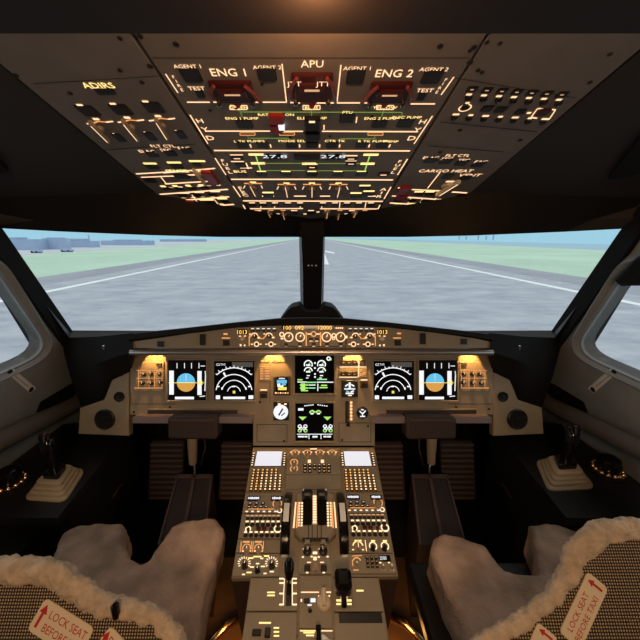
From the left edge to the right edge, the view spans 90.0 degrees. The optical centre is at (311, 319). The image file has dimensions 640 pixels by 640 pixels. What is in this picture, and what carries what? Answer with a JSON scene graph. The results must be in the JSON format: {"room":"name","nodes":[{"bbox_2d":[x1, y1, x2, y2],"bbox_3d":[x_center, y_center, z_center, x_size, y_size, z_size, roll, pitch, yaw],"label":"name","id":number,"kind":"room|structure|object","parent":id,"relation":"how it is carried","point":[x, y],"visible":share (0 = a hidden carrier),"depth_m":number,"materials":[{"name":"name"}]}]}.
{"room":"control cabin","nodes":[
{"label":"control cabin","id":0,"kind":"room"},
{"bbox_2d":[0,271,104,467],"bbox_3d":[-1.076,0.426,0.420,0.585,1.804,3.200,0,14,0],"label":"wall","id":1,"kind":"structure","parent":0,"point":[51,375],"depth_m":1.20,"materials":[{"name":"plastic"}]},
{"bbox_2d":[0,159,8,173],"bbox_3d":[-0.702,-0.329,0.667,0.192,0.056,0.102,11,18,37],"label":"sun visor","id":2,"kind":"object","parent":1,"relation":"attached to","point":[3,167],"visible":1,"depth_m":0.70,"materials":[{"name":"black"}]},
{"bbox_2d":[7,369,35,392],"bbox_3d":[-1.046,0.220,1.155,0.013,0.137,0.134,-5,15,-19],"label":"handle","id":3,"kind":"object","parent":1,"relation":"attached to","point":[20,379],"visible":1,"depth_m":1.16,"materials":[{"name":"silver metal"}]},
{"bbox_2d":[0,260,52,382],"bbox_3d":[-0.990,0.092,0.691,0.178,0.442,1.092,0,15,0],"label":"trim","id":4,"kind":"structure","parent":1,"relation":"attached to","point":[4,269],"depth_m":1.11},
{"bbox_2d":[0,226,72,347],"bbox_3d":[-0.997,0.002,1.237,0.059,0.865,0.807,-5,15,-19],"label":"trim","id":5,"kind":"structure","parent":1,"relation":"attached to","point":[10,256],"depth_m":1.06,"materials":[{"name":"black"}]},
{"bbox_2d":[0,395,80,451],"bbox_3d":[-1.051,0.369,1.264,0.068,0.166,0.768,-1,15,-3],"label":"trim","id":6,"kind":"structure","parent":1,"relation":"attached to","point":[17,432],"depth_m":1.19,"materials":[{"name":"grey"}]},
{"bbox_2d":[36,383,75,412],"bbox_3d":[-1.101,0.340,1.414,0.034,0.094,0.286,0,14,0],"label":"pocket","id":7,"kind":"object","parent":1,"relation":"attached to","point":[67,392],"visible":0.52,"depth_m":1.38,"materials":[{"name":"black"}]},
{"bbox_2d":[0,64,153,196],"bbox_3d":[-0.654,-0.362,0.703,0.425,0.212,1.143,0,14,0],"label":"trim","id":8,"kind":"structure","parent":1,"relation":"attached to","point":[43,152],"depth_m":0.70,"materials":[{"name":"grey"}]},
{"bbox_2d":[0,30,246,208],"bbox_3d":[-0.354,-0.380,0.824,0.264,0.211,0.854,0,15,-1],"label":"panel","id":9,"kind":"object","parent":1,"relation":"attached to","point":[104,85],"visible":0.88,"depth_m":0.54,"materials":[{"name":"paint"}]},
{"bbox_2d":[0,207,637,236],"bbox_3d":[0.001,-0.346,1.105,1.820,0.116,0.538,0,14,0],"label":"trim","id":10,"kind":"structure","parent":1,"relation":"attached to","point":[618,220],"depth_m":0.91,"materials":[{"name":"grey"}]},
{"bbox_2d":[133,415,489,452],"bbox_3d":[0.000,0.499,2.066,3.200,0.800,0.050,0,14,0],"label":"wall","id":11,"kind":"structure","parent":0,"point":[144,434],"depth_m":2.11,"materials":[{"name":"black"}]},
{"bbox_2d":[0,191,311,341],"bbox_3d":[-0.387,-0.127,1.350,1.446,1.236,0.874,-9,17,-32],"label":"windshield frame","id":12,"kind":"structure","parent":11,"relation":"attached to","point":[126,213],"depth_m":1.03,"materials":[{"name":"black plastic"}]},
{"bbox_2d":[131,453,493,562],"bbox_3d":[0.000,1.304,0.647,3.200,0.050,3.200,0,14,0],"label":"floor","id":13,"kind":"structure","parent":0,"point":[154,511],"depth_m":1.70,"materials":[{"name":"black"}]},
{"bbox_2d":[0,424,144,556],"bbox_3d":[-1.021,0.938,0.806,0.518,0.580,1.490,0,14,0],"label":"console","id":14,"kind":"object","parent":13,"relation":"on","point":[27,527],"visible":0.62,"depth_m":1.19,"materials":[{"name":"black"}]},
{"bbox_2d":[0,464,29,496],"bbox_3d":[-1.027,0.530,1.080,0.102,0.073,0.100,0,14,0],"label":"steering tiller","id":15,"kind":"object","parent":14,"relation":"on","point":[13,478],"visible":1,"depth_m":1.06,"materials":[{"name":"black plastic"}]},
{"bbox_2d":[26,433,82,501],"bbox_3d":[-0.864,0.470,1.075,0.143,0.191,0.159,0,14,0],"label":"stick","id":16,"kind":"object","parent":14,"relation":"on","point":[56,484],"visible":1,"depth_m":1.05,"materials":[{"name":"beige rubber"}]},
{"bbox_2d":[0,519,225,639],"bbox_3d":[-0.485,0.813,0.790,0.530,0.830,0.549,0,14,0],"label":"seat","id":17,"kind":"object","parent":13,"relation":"on","point":[91,588],"visible":1,"depth_m":0.60,"materials":[{"name":"beige fur"}]},
{"bbox_2d":[148,439,185,499],"bbox_3d":[-0.659,0.789,1.498,0.165,0.502,0.130,0,14,0],"label":"rudder pedal","id":18,"kind":"object","parent":13,"relation":"on","point":[167,456],"visible":0.77,"depth_m":1.44,"materials":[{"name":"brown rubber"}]},
{"bbox_2d":[157,474,216,616],"bbox_3d":[-0.473,0.893,1.284,0.170,0.428,0.289,-2,15,-7],"label":"floor panel","id":19,"kind":"object","parent":13,"relation":"on","point":[192,497],"visible":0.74,"depth_m":1.26,"materials":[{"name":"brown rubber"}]},
{"bbox_2d":[187,439,205,474],"bbox_3d":[-0.487,0.555,1.355,0.074,0.188,0.055,-10,17,-33],"label":"pedal adjuster","id":20,"kind":"object","parent":19,"relation":"on","point":[191,443],"visible":0.84,"depth_m":1.34,"materials":[{"name":"beige plastic"}]},
{"bbox_2d":[205,557,241,639],"bbox_3d":[-0.345,1.170,1.036,0.350,0.012,0.820,0,14,0],"label":"floor plate","id":21,"kind":"object","parent":13,"relation":"on","point":[225,607],"visible":0.2,"depth_m":1.25,"materials":[{"name":"metal"}]},
{"bbox_2d":[208,613,238,639],"bbox_3d":[-0.308,1.110,1.128,0.054,0.074,0.216,12,19,38],"label":"rail","id":22,"kind":"object","parent":21,"relation":"on","point":[232,621],"visible":0.57,"depth_m":1.12,"materials":[{"name":"gold metal"}]},
{"bbox_2d":[218,440,252,516],"bbox_3d":[-0.345,0.792,1.498,0.154,0.497,0.130,0,14,0],"label":"rudder pedal","id":23,"kind":"object","parent":13,"relation":"on","point":[236,455],"visible":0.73,"depth_m":1.44,"materials":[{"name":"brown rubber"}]},
{"bbox_2d":[231,447,397,639],"bbox_3d":[0.007,0.873,1.014,0.477,0.602,0.805,0,14,0],"label":"pedestal","id":24,"kind":"object","parent":13,"relation":"on","point":[387,582],"visible":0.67,"depth_m":0.89,"materials":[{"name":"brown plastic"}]},
{"bbox_2d":[232,554,279,576],"bbox_3d":[-0.152,0.663,0.872,0.126,0.024,0.055,0,14,0],"label":"control panel","id":25,"kind":"object","parent":24,"relation":"on","point":[245,565],"visible":1,"depth_m":0.87,"materials":[{"name":"paint"}]},
{"bbox_2d":[236,539,279,553],"bbox_3d":[-0.153,0.644,0.914,0.126,0.019,0.041,0,14,0],"label":"panel","id":26,"kind":"object","parent":24,"relation":"attached to","point":[246,546],"visible":0.99,"depth_m":0.92,"materials":[{"name":"paint"}]},
{"bbox_2d":[238,514,281,538],"bbox_3d":[-0.154,0.624,0.971,0.130,0.016,0.074,0,14,0],"label":"panel","id":27,"kind":"object","parent":24,"relation":"on","point":[252,526],"visible":1,"depth_m":0.97,"materials":[{"name":"paint"}]},
{"bbox_2d":[242,493,282,512],"bbox_3d":[-0.158,0.589,1.037,0.129,0.025,0.071,0,14,0],"label":"panel","id":28,"kind":"object","parent":24,"relation":"on","point":[253,502],"visible":1,"depth_m":1.03,"materials":[{"name":"paint"}]},
{"bbox_2d":[246,448,285,491],"bbox_3d":[-0.163,0.538,1.160,0.131,0.035,0.188,0,15,-1],"label":"display unit","id":29,"kind":"object","parent":24,"relation":"on","point":[267,465],"visible":1,"depth_m":1.15,"materials":[{"name":"paint"}]},
{"bbox_2d":[242,612,297,639],"bbox_3d":[-0.097,0.725,0.744,0.128,0.020,0.075,0,14,0],"label":"panel","id":30,"kind":"object","parent":24,"relation":"on","point":[257,625],"depth_m":0.75,"materials":[{"name":"paint"}]},
{"bbox_2d":[247,557,297,610],"bbox_3d":[-0.098,0.661,0.805,0.124,0.087,0.071,0,14,0],"label":"panel","id":31,"kind":"object","parent":24,"relation":"on","point":[265,594],"visible":1,"depth_m":0.81,"materials":[{"name":"paint"}]},
{"bbox_2d":[280,492,292,556],"bbox_3d":[-0.077,0.681,1.015,0.027,0.241,0.240,0,14,0],"label":"wheel","id":32,"kind":"object","parent":24,"relation":"attached to","point":[288,496],"visible":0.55,"depth_m":0.93,"materials":[{"name":"black"}]},
{"bbox_2d":[130,348,492,445],"bbox_3d":[-0.002,0.303,1.275,1.418,0.379,0.143,0,14,0],"label":"panel","id":33,"kind":"object","parent":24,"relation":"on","point":[267,431],"depth_m":1.25,"materials":[{"name":"paint"}]},
{"bbox_2d":[78,372,132,435],"bbox_3d":[-0.814,0.329,1.264,0.200,0.249,0.091,0,15,0],"label":"speaker panel","id":34,"kind":"object","parent":33,"relation":"attached to","point":[111,415],"visible":0.99,"depth_m":1.25,"materials":[{"name":"paint"}]},
{"bbox_2d":[114,392,123,401],"bbox_3d":[-0.752,0.299,1.246,0.039,0.039,0.008,0,0,0],"label":"air vent","id":35,"kind":"object","parent":34,"relation":"attached to","point":[118,396],"depth_m":1.25,"materials":[{"name":"black plastic"}]},
{"bbox_2d":[134,362,163,390],"bbox_3d":[-0.635,0.221,1.246,0.117,0.110,0.037,0,14,0],"label":"panel","id":36,"kind":"object","parent":33,"relation":"attached to","point":[149,375],"visible":1,"depth_m":1.25,"materials":[{"name":"paint"}]},
{"bbox_2d":[166,358,207,401],"bbox_3d":[-0.486,0.235,1.246,0.162,0.166,0.050,0,14,0],"label":"display unit","id":37,"kind":"object","parent":33,"relation":"attached to","point":[186,378],"visible":1,"depth_m":1.25,"materials":[{"name":"glass"}]},
{"bbox_2d":[132,412,253,438],"bbox_3d":[-0.450,0.397,1.210,0.450,0.095,0.094,0,14,0],"label":"folding table","id":38,"kind":"object","parent":33,"relation":"attached to","point":[181,425],"visible":1,"depth_m":1.18,"materials":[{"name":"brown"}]},
{"bbox_2d":[212,359,255,401],"bbox_3d":[-0.303,0.236,1.246,0.170,0.162,0.049,0,14,0],"label":"display unit","id":39,"kind":"object","parent":33,"relation":"attached to","point":[233,380],"visible":1,"depth_m":1.25,"materials":[{"name":"glass"}]},
{"bbox_2d":[259,367,270,380],"bbox_3d":[-0.183,0.209,1.249,0.045,0.053,0.016,0,14,0],"label":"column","id":40,"kind":"structure","parent":33,"relation":"attached to","point":[264,372],"depth_m":1.25,"materials":[{"name":"paint"}]},
{"bbox_2d":[273,402,288,419],"bbox_3d":[-0.120,0.355,1.246,0.061,0.071,0.026,0,14,0],"label":"gauge","id":41,"kind":"object","parent":33,"relation":"attached to","point":[280,409],"visible":1,"depth_m":1.24,"materials":[{"name":"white plastic"}]},
{"bbox_2d":[273,376,289,394],"bbox_3d":[-0.117,0.256,1.247,0.066,0.073,0.024,0,14,0],"label":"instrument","id":42,"kind":"object","parent":33,"relation":"attached to","point":[281,384],"visible":1,"depth_m":1.24,"materials":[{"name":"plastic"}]},
{"bbox_2d":[63,317,559,407],"bbox_3d":[-0.002,0.134,1.473,2.106,0.441,0.655,0,14,0],"label":"glareshield","id":43,"kind":"object","parent":33,"relation":"attached to","point":[529,363],"visible":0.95,"depth_m":1.15,"materials":[{"name":"paint"}]},
{"bbox_2d":[237,326,279,346],"bbox_3d":[-0.192,0.060,1.143,0.154,0.075,0.034,0,14,0],"label":"control panel","id":44,"kind":"object","parent":43,"relation":"attached to","point":[261,336],"visible":1,"depth_m":1.15,"materials":[{"name":"paint"}]},
{"bbox_2d":[281,301,342,317],"bbox_3d":[0.000,-0.040,1.448,0.289,0.070,0.118,0,14,0],"label":"compass shroud","id":45,"kind":"object","parent":43,"relation":"on","point":[296,309],"visible":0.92,"depth_m":1.40,"materials":[{"name":"black"}]},
{"bbox_2d":[301,222,323,307],"bbox_3d":[0.001,-0.180,1.443,0.092,0.490,0.273,0,14,0],"label":"trim","id":46,"kind":"structure","parent":43,"relation":"on","point":[311,232],"depth_m":1.35,"materials":[{"name":"black plastic"}]},
{"bbox_2d":[279,325,346,346],"bbox_3d":[0.005,0.059,1.143,0.244,0.077,0.035,0,14,0],"label":"panel","id":47,"kind":"object","parent":43,"relation":"attached to","point":[291,335],"visible":1,"depth_m":1.14,"materials":[{"name":"paint"}]},
{"bbox_2d":[345,326,387,346],"bbox_3d":[0.194,0.060,1.143,0.154,0.075,0.034,0,14,0],"label":"control panel","id":48,"kind":"object","parent":43,"relation":"attached to","point":[357,336],"visible":1,"depth_m":1.15,"materials":[{"name":"paint"}]},
{"bbox_2d":[294,401,334,442],"bbox_3d":[0.010,0.398,1.246,0.162,0.157,0.047,0,14,0],"label":"display unit","id":49,"kind":"object","parent":33,"relation":"attached to","point":[314,421],"visible":1,"depth_m":1.25,"materials":[{"name":"glass"}]},
{"bbox_2d":[293,355,335,394],"bbox_3d":[0.010,0.209,1.246,0.166,0.162,0.049,0,14,0],"label":"display unit","id":50,"kind":"object","parent":33,"relation":"attached to","point":[312,374],"visible":0.86,"depth_m":1.25,"materials":[{"name":"glass"}]},
{"bbox_2d":[345,401,351,426],"bbox_3d":[0.144,0.365,1.229,0.028,0.084,0.066,0,14,0],"label":"lever","id":51,"kind":"object","parent":33,"relation":"attached to","point":[347,422],"visible":1,"depth_m":1.25,"materials":[{"name":"grey"}]},
{"bbox_2d":[341,380,357,396],"bbox_3d":[0.146,0.268,1.247,0.062,0.065,0.022,0,14,0],"label":"gauge","id":52,"kind":"object","parent":33,"relation":"attached to","point":[349,388],"visible":1,"depth_m":1.24,"materials":[{"name":"glass"}]},
{"bbox_2d":[339,355,367,377],"bbox_3d":[0.160,0.181,1.246,0.113,0.084,0.029,0,14,0],"label":"control panel","id":53,"kind":"object","parent":33,"relation":"attached to","point":[350,366],"visible":1,"depth_m":1.25,"materials":[{"name":"paint"}]},
{"bbox_2d":[356,406,368,418],"bbox_3d":[0.197,0.361,1.247,0.048,0.048,0.018,0,14,0],"label":"pressure gauge","id":54,"kind":"object","parent":33,"relation":"attached to","point":[362,412],"visible":1,"depth_m":1.24,"materials":[{"name":"black plastic"}]},
{"bbox_2d":[372,359,415,401],"bbox_3d":[0.318,0.236,1.246,0.170,0.162,0.049,0,14,0],"label":"display unit","id":55,"kind":"object","parent":33,"relation":"attached to","point":[393,380],"visible":1,"depth_m":1.25,"materials":[{"name":"glass"}]},
{"bbox_2d":[370,412,491,438],"bbox_3d":[0.450,0.397,1.210,0.450,0.095,0.094,0,14,0],"label":"folding table","id":56,"kind":"object","parent":33,"relation":"attached to","point":[415,425],"visible":1,"depth_m":1.18,"materials":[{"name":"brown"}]},
{"bbox_2d":[417,358,458,401],"bbox_3d":[0.490,0.235,1.246,0.162,0.166,0.050,0,14,0],"label":"display unit","id":57,"kind":"object","parent":33,"relation":"attached to","point":[437,378],"visible":1,"depth_m":1.25,"materials":[{"name":"glass"}]},
{"bbox_2d":[459,362,488,390],"bbox_3d":[0.633,0.221,1.246,0.117,0.110,0.037,0,14,0],"label":"panel","id":58,"kind":"object","parent":33,"relation":"attached to","point":[472,375],"visible":1,"depth_m":1.25,"materials":[{"name":"paint"}]},
{"bbox_2d":[489,372,543,435],"bbox_3d":[0.807,0.329,1.264,0.200,0.249,0.091,0,15,0],"label":"speaker panel","id":59,"kind":"object","parent":33,"relation":"attached to","point":[511,416],"visible":1,"depth_m":1.25,"materials":[{"name":"paint"}]},
{"bbox_2d":[498,392,507,401],"bbox_3d":[0.744,0.299,1.246,0.039,0.039,0.008,0,0,0],"label":"air vent","id":60,"kind":"object","parent":59,"relation":"attached to","point":[502,396],"depth_m":1.25,"materials":[{"name":"black plastic"}]},
{"bbox_2d":[286,448,340,474],"bbox_3d":[0.006,0.519,1.192,0.201,0.032,0.120,0,14,0],"label":"panel","id":61,"kind":"object","parent":24,"relation":"on","point":[300,461],"visible":1,"depth_m":1.19,"materials":[{"name":"paint"}]},
{"bbox_2d":[286,475,341,488],"bbox_3d":[0.006,0.561,1.110,0.194,0.012,0.055,0,14,0],"label":"blank panel","id":62,"kind":"object","parent":24,"relation":"on","point":[292,481],"visible":1,"depth_m":1.11,"materials":[{"name":"paint"}]},
{"bbox_2d":[298,539,330,573],"bbox_3d":[0.007,0.646,0.888,0.089,0.046,0.083,0,15,0],"label":"panel","id":63,"kind":"object","parent":24,"relation":"on","point":[313,558],"visible":1,"depth_m":0.89,"materials":[{"name":"paint"}]},
{"bbox_2d":[293,489,336,543],"bbox_3d":[0.009,0.581,0.980,0.130,0.103,0.156,0,15,0],"label":"thrust quadrant","id":64,"kind":"object","parent":24,"relation":"on","point":[314,513],"visible":1,"depth_m":0.97,"materials":[{"name":"paint"}]},
{"bbox_2d":[299,576,331,628],"bbox_3d":[0.010,0.693,0.798,0.084,0.039,0.107,0,14,0],"label":"panel","id":65,"kind":"object","parent":24,"relation":"on","point":[315,599],"visible":1,"depth_m":0.79,"materials":[{"name":"paint"}]},
{"bbox_2d":[299,624,332,639],"bbox_3d":[0.009,0.725,0.727,0.079,0.028,0.047,0,14,0],"label":"panel","id":66,"kind":"object","parent":24,"relation":"on","point":[318,633],"visible":1,"depth_m":0.74,"materials":[{"name":"paint"}]},
{"bbox_2d":[335,492,348,556],"bbox_3d":[0.092,0.681,1.015,0.027,0.241,0.240,0,14,0],"label":"wheel","id":67,"kind":"object","parent":24,"relation":"attached to","point":[340,498],"visible":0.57,"depth_m":0.93,"materials":[{"name":"black"}]},
{"bbox_2d":[333,568,382,611],"bbox_3d":[0.114,0.668,0.806,0.120,0.074,0.070,0,14,0],"label":"panel","id":68,"kind":"object","parent":24,"relation":"on","point":[350,594],"visible":1,"depth_m":0.80,"materials":[{"name":"paint"}]},
{"bbox_2d":[341,448,380,491],"bbox_3d":[0.172,0.538,1.160,0.128,0.035,0.188,0,15,1],"label":"display unit","id":69,"kind":"object","parent":24,"relation":"on","point":[359,468],"visible":1,"depth_m":1.15,"materials":[{"name":"paint"}]},
{"bbox_2d":[334,613,387,639],"bbox_3d":[0.113,0.727,0.744,0.123,0.017,0.074,0,14,0],"label":"panel","id":70,"kind":"object","parent":24,"relation":"on","point":[348,626],"visible":1,"depth_m":0.75,"materials":[{"name":"paint"}]},
{"bbox_2d":[344,493,384,512],"bbox_3d":[0.169,0.588,1.038,0.129,0.026,0.069,0,14,0],"label":"panel","id":71,"kind":"object","parent":24,"relation":"on","point":[355,502],"visible":1,"depth_m":1.03,"materials":[{"name":"paint"}]},
{"bbox_2d":[347,514,389,537],"bbox_3d":[0.167,0.624,0.971,0.131,0.016,0.074,0,14,0],"label":"panel","id":72,"kind":"object","parent":24,"relation":"on","point":[359,525],"visible":0.99,"depth_m":0.97,"materials":[{"name":"paint"}]},
{"bbox_2d":[348,538,392,552],"bbox_3d":[0.165,0.641,0.918,0.129,0.023,0.039,0,14,0],"label":"panel","id":73,"kind":"object","parent":24,"relation":"on","point":[356,545],"visible":1,"depth_m":0.92,"materials":[{"name":"paint"}]},
{"bbox_2d":[348,554,396,573],"bbox_3d":[0.164,0.663,0.876,0.130,0.019,0.048,0,14,0],"label":"panel","id":74,"kind":"object","parent":24,"relation":"on","point":[357,563],"visible":1,"depth_m":0.87,"materials":[{"name":"paint"}]},
{"bbox_2d":[371,440,405,501],"bbox_3d":[0.345,0.792,1.498,0.154,0.497,0.130,0,14,0],"label":"rudder pedal","id":75,"kind":"object","parent":13,"relation":"on","point":[389,453],"visible":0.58,"depth_m":1.44,"materials":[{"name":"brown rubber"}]},
{"bbox_2d":[388,557,423,639],"bbox_3d":[0.345,1.170,1.036,0.350,0.012,0.820,0,14,0],"label":"floor plate","id":76,"kind":"object","parent":13,"relation":"on","point":[401,607],"visible":0.02,"depth_m":1.24,"materials":[{"name":"metal"}]},
{"bbox_2d":[389,612,424,639],"bbox_3d":[0.344,1.110,1.128,0.054,0.075,0.216,-12,19,-39],"label":"rail","id":77,"kind":"object","parent":76,"relation":"on","point":[395,618],"visible":0.71,"depth_m":1.13,"materials":[{"name":"gold metal"}]},
{"bbox_2d":[404,474,464,616],"bbox_3d":[0.473,0.893,1.284,0.170,0.428,0.289,2,15,7],"label":"floor panel","id":78,"kind":"object","parent":13,"relation":"on","point":[432,513],"visible":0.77,"depth_m":1.23,"materials":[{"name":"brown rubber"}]},
{"bbox_2d":[418,439,436,474],"bbox_3d":[0.487,0.555,1.355,0.074,0.188,0.054,10,17,33],"label":"pedal adjuster","id":79,"kind":"object","parent":78,"relation":"on","point":[431,443],"visible":0.82,"depth_m":1.34,"materials":[{"name":"beige plastic"}]},
{"bbox_2d":[438,439,475,499],"bbox_3d":[0.659,0.789,1.498,0.165,0.502,0.130,0,14,0],"label":"rudder pedal","id":80,"kind":"object","parent":13,"relation":"on","point":[456,456],"visible":0.75,"depth_m":1.44,"materials":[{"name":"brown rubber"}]},
{"bbox_2d":[405,516,639,639],"bbox_3d":[0.561,0.787,0.783,0.611,0.884,0.502,0,14,0],"label":"seat","id":81,"kind":"object","parent":13,"relation":"on","point":[584,583],"visible":1,"depth_m":0.60,"materials":[{"name":"beige fur"}]},
{"bbox_2d":[426,524,576,639],"bbox_3d":[0.600,0.731,0.818,0.531,0.122,0.407,0,15,0],"label":"seat cushion","id":82,"kind":"object","parent":81,"relation":"on","point":[467,591],"depth_m":0.84,"materials":[{"name":"fur"}]},
{"bbox_2d":[479,424,639,562],"bbox_3d":[1.021,0.938,0.806,0.518,0.580,1.490,0,14,0],"label":"console","id":83,"kind":"object","parent":13,"relation":"on","point":[505,521],"visible":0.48,"depth_m":1.23,"materials":[{"name":"black"}]},
{"bbox_2d":[537,425,592,490],"bbox_3d":[0.890,0.458,1.121,0.195,0.191,0.164,0,14,0],"label":"stick","id":84,"kind":"object","parent":83,"relation":"on","point":[559,472],"visible":1,"depth_m":1.10,"materials":[{"name":"beige rubber"}]},
{"bbox_2d":[588,453,626,482],"bbox_3d":[1.058,0.514,1.141,0.102,0.073,0.100,0,14,0],"label":"steering tiller","id":85,"kind":"object","parent":83,"relation":"on","point":[606,466],"visible":1,"depth_m":1.12,"materials":[{"name":"black plastic"}]},
{"bbox_2d":[516,204,639,482],"bbox_3d":[1.076,0.426,0.420,0.585,1.804,3.200,0,14,0],"label":"wall","id":86,"kind":"structure","parent":0,"point":[617,403],"depth_m":1.18,"materials":[{"name":"plastic"}]},
{"bbox_2d":[135,34,485,219],"bbox_3d":[0.029,-0.380,0.835,0.532,0.216,0.872,0,15,-1],"label":"panel","id":87,"kind":"object","parent":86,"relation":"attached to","point":[301,125],"visible":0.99,"depth_m":0.53,"materials":[{"name":"paint"}]},
{"bbox_2d":[0,0,639,34],"bbox_3d":[0.000,-0.278,-0.135,1.760,0.114,1.078,0,14,0],"label":"ceiling","id":88,"kind":"structure","parent":86,"relation":"attached to","point":[487,17],"depth_m":0.37,"materials":[{"name":"grey"}]},
{"bbox_2d":[312,193,639,341],"bbox_3d":[0.387,-0.127,1.350,1.446,1.236,0.874,9,17,32],"label":"trim","id":89,"kind":"structure","parent":86,"relation":"attached to","point":[472,213],"depth_m":1.03,"materials":[{"name":"black plastic"}]},
{"bbox_2d":[382,34,639,207],"bbox_3d":[0.353,-0.384,0.824,0.254,0.203,0.860,1,15,3],"label":"panel","id":90,"kind":"object","parent":86,"relation":"attached to","point":[515,86],"visible":0.94,"depth_m":0.54,"materials":[{"name":"paint"}]},
{"bbox_2d":[470,49,639,197],"bbox_3d":[0.654,-0.362,0.703,0.425,0.212,1.143,0,14,0],"label":"ceiling panel","id":91,"kind":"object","parent":86,"relation":"attached to","point":[576,154],"depth_m":0.68,"materials":[{"name":"grey"}]},
{"bbox_2d":[547,383,587,412],"bbox_3d":[1.101,0.340,1.414,0.034,0.094,0.286,0,14,0],"label":"pocket","id":92,"kind":"object","parent":86,"relation":"attached to","point":[554,391],"visible":0.55,"depth_m":1.38,"materials":[{"name":"black"}]},
{"bbox_2d":[542,395,639,459],"bbox_3d":[1.051,0.369,1.264,0.068,0.166,0.768,1,15,3],"label":"trim","id":93,"kind":"structure","parent":86,"relation":"attached to","point":[629,443],"depth_m":1.15,"materials":[{"name":"grey"}]},
{"bbox_2d":[551,205,639,347],"bbox_3d":[0.997,0.002,1.237,0.059,0.865,0.807,5,15,19],"label":"trim","id":94,"kind":"structure","parent":86,"relation":"attached to","point":[626,240],"depth_m":1.01,"materials":[{"name":"black"}]},
{"bbox_2d":[588,369,616,392],"bbox_3d":[1.046,0.220,1.155,0.013,0.137,0.134,5,15,19],"label":"handle","id":95,"kind":"object","parent":86,"relation":"attached to","point":[603,379],"visible":1,"depth_m":1.16,"materials":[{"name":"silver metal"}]},
{"bbox_2d":[571,254,639,389],"bbox_3d":[0.990,0.092,0.691,0.178,0.442,1.092,0,15,0],"label":"trim","id":96,"kind":"structure","parent":86,"relation":"attached to","point":[610,281],"depth_m":1.09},
{"bbox_2d":[608,135,639,179],"bbox_3d":[0.685,-0.328,0.635,0.121,0.060,0.190,11,18,36],"label":"sun visor","id":97,"kind":"object","parent":86,"relation":"attached to","point":[629,164],"visible":1,"depth_m":0.68,"materials":[{"name":"black"}]},
{"bbox_2d":[615,256,639,285],"bbox_3d":[0.899,-0.145,0.832,0.055,0.142,0.236,1,15,3],"label":"window blind","id":98,"kind":"object","parent":86,"relation":"attached to","point":[630,276],"visible":1,"depth_m":0.90,"materials":[{"name":"black"}]},
{"label":"outside","id":99,"kind":"structure","parent":0,"visible":0},
{"bbox_2d":[18,238,291,254],"bbox_3d":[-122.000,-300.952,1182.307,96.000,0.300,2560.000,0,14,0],"label":"apron","id":100,"kind":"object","parent":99,"point":[158,243],"visible":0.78,"depth_m":161.02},
{"bbox_2d":[9,237,48,249],"bbox_3d":[-109.665,-28.404,118.936,18.217,4.480,6.000,0,14,0],"label":"building","id":101,"kind":"structure","parent":100,"relation":"on","point":[21,243],"depth_m":116.37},
{"bbox_2d":[42,238,70,248],"bbox_3d":[-99.402,-29.863,124.697,6.117,4.421,6.000,0,14,0],"label":"building","id":102,"kind":"structure","parent":100,"relation":"on","point":[53,243],"depth_m":122.17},
{"bbox_2d":[70,239,99,246],"bbox_3d":[-106.619,-35.821,148.856,11.897,3.859,6.000,0,14,0],"label":"building","id":103,"kind":"structure","parent":100,"relation":"on","point":[74,242],"depth_m":146.21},
{"bbox_2d":[100,240,154,244],"bbox_3d":[-108.935,-45.947,189.427,28.621,3.150,6.000,0,14,0],"label":"building","id":104,"kind":"structure","parent":100,"relation":"on","point":[108,242],"depth_m":186.69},
{"bbox_2d":[160,239,206,241],"bbox_3d":[-138.131,-85.568,343.923,47.999,2.502,6.000,0,14,0],"label":"building","id":105,"kind":"structure","parent":100,"relation":"on","point":[161,240],"depth_m":341.04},
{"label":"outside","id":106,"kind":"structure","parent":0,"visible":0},
{"bbox_2d":[21,238,298,277],"bbox_3d":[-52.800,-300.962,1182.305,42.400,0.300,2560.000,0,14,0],"label":"grass verge","id":107,"kind":"structure","parent":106,"point":[41,265],"depth_m":77.24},
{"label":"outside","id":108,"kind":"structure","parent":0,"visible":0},
{"bbox_2d":[325,238,605,277],"bbox_3d":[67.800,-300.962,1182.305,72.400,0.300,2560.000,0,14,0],"label":"grass verge","id":109,"kind":"structure","parent":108,"point":[574,262],"depth_m":86.19,"materials":[{"name":"plant"}]},
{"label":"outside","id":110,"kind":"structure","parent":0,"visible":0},
{"bbox_2d":[0,240,639,369],"bbox_3d":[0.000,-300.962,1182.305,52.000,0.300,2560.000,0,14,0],"label":"runway","id":111,"kind":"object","parent":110,"point":[260,283],"depth_m":24.69,"materials":[{"name":"asphalt"}]},
{"bbox_2d":[0,241,291,301],"bbox_3d":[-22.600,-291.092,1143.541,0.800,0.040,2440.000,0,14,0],"label":"runway edge line","id":112,"kind":"object","parent":111,"relation":"on","point":[57,289],"visible":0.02,"depth_m":37.72,"materials":[{"name":"white paint"}]},
{"bbox_2d":[332,241,639,305],"bbox_3d":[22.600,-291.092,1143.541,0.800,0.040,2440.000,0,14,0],"label":"runway edge line","id":113,"kind":"object","parent":111,"relation":"on","point":[566,289],"visible":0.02,"depth_m":35.06,"materials":[{"name":"white paint"}]},
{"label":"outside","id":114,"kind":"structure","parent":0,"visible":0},
{"bbox_2d":[37,239,298,284],"bbox_3d":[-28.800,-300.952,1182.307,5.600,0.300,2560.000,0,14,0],"label":"runway shoulder","id":115,"kind":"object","parent":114,"point":[52,279],"depth_m":47.69,"materials":[{"name":"asphalt"}]},
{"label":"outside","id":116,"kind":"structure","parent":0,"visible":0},
{"bbox_2d":[325,239,639,295],"bbox_3d":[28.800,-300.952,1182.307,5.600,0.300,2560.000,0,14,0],"label":"runway shoulder","id":117,"kind":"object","parent":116,"point":[634,290],"depth_m":46.21,"materials":[{"name":"asphalt"}]},
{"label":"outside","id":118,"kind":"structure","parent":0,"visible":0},
{"bbox_2d":[340,238,609,249],"bbox_3d":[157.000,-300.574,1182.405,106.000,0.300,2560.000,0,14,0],"label":"sea","id":119,"kind":"structure","parent":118,"point":[520,244],"depth_m":223.17,"materials":[{"name":"blue"}]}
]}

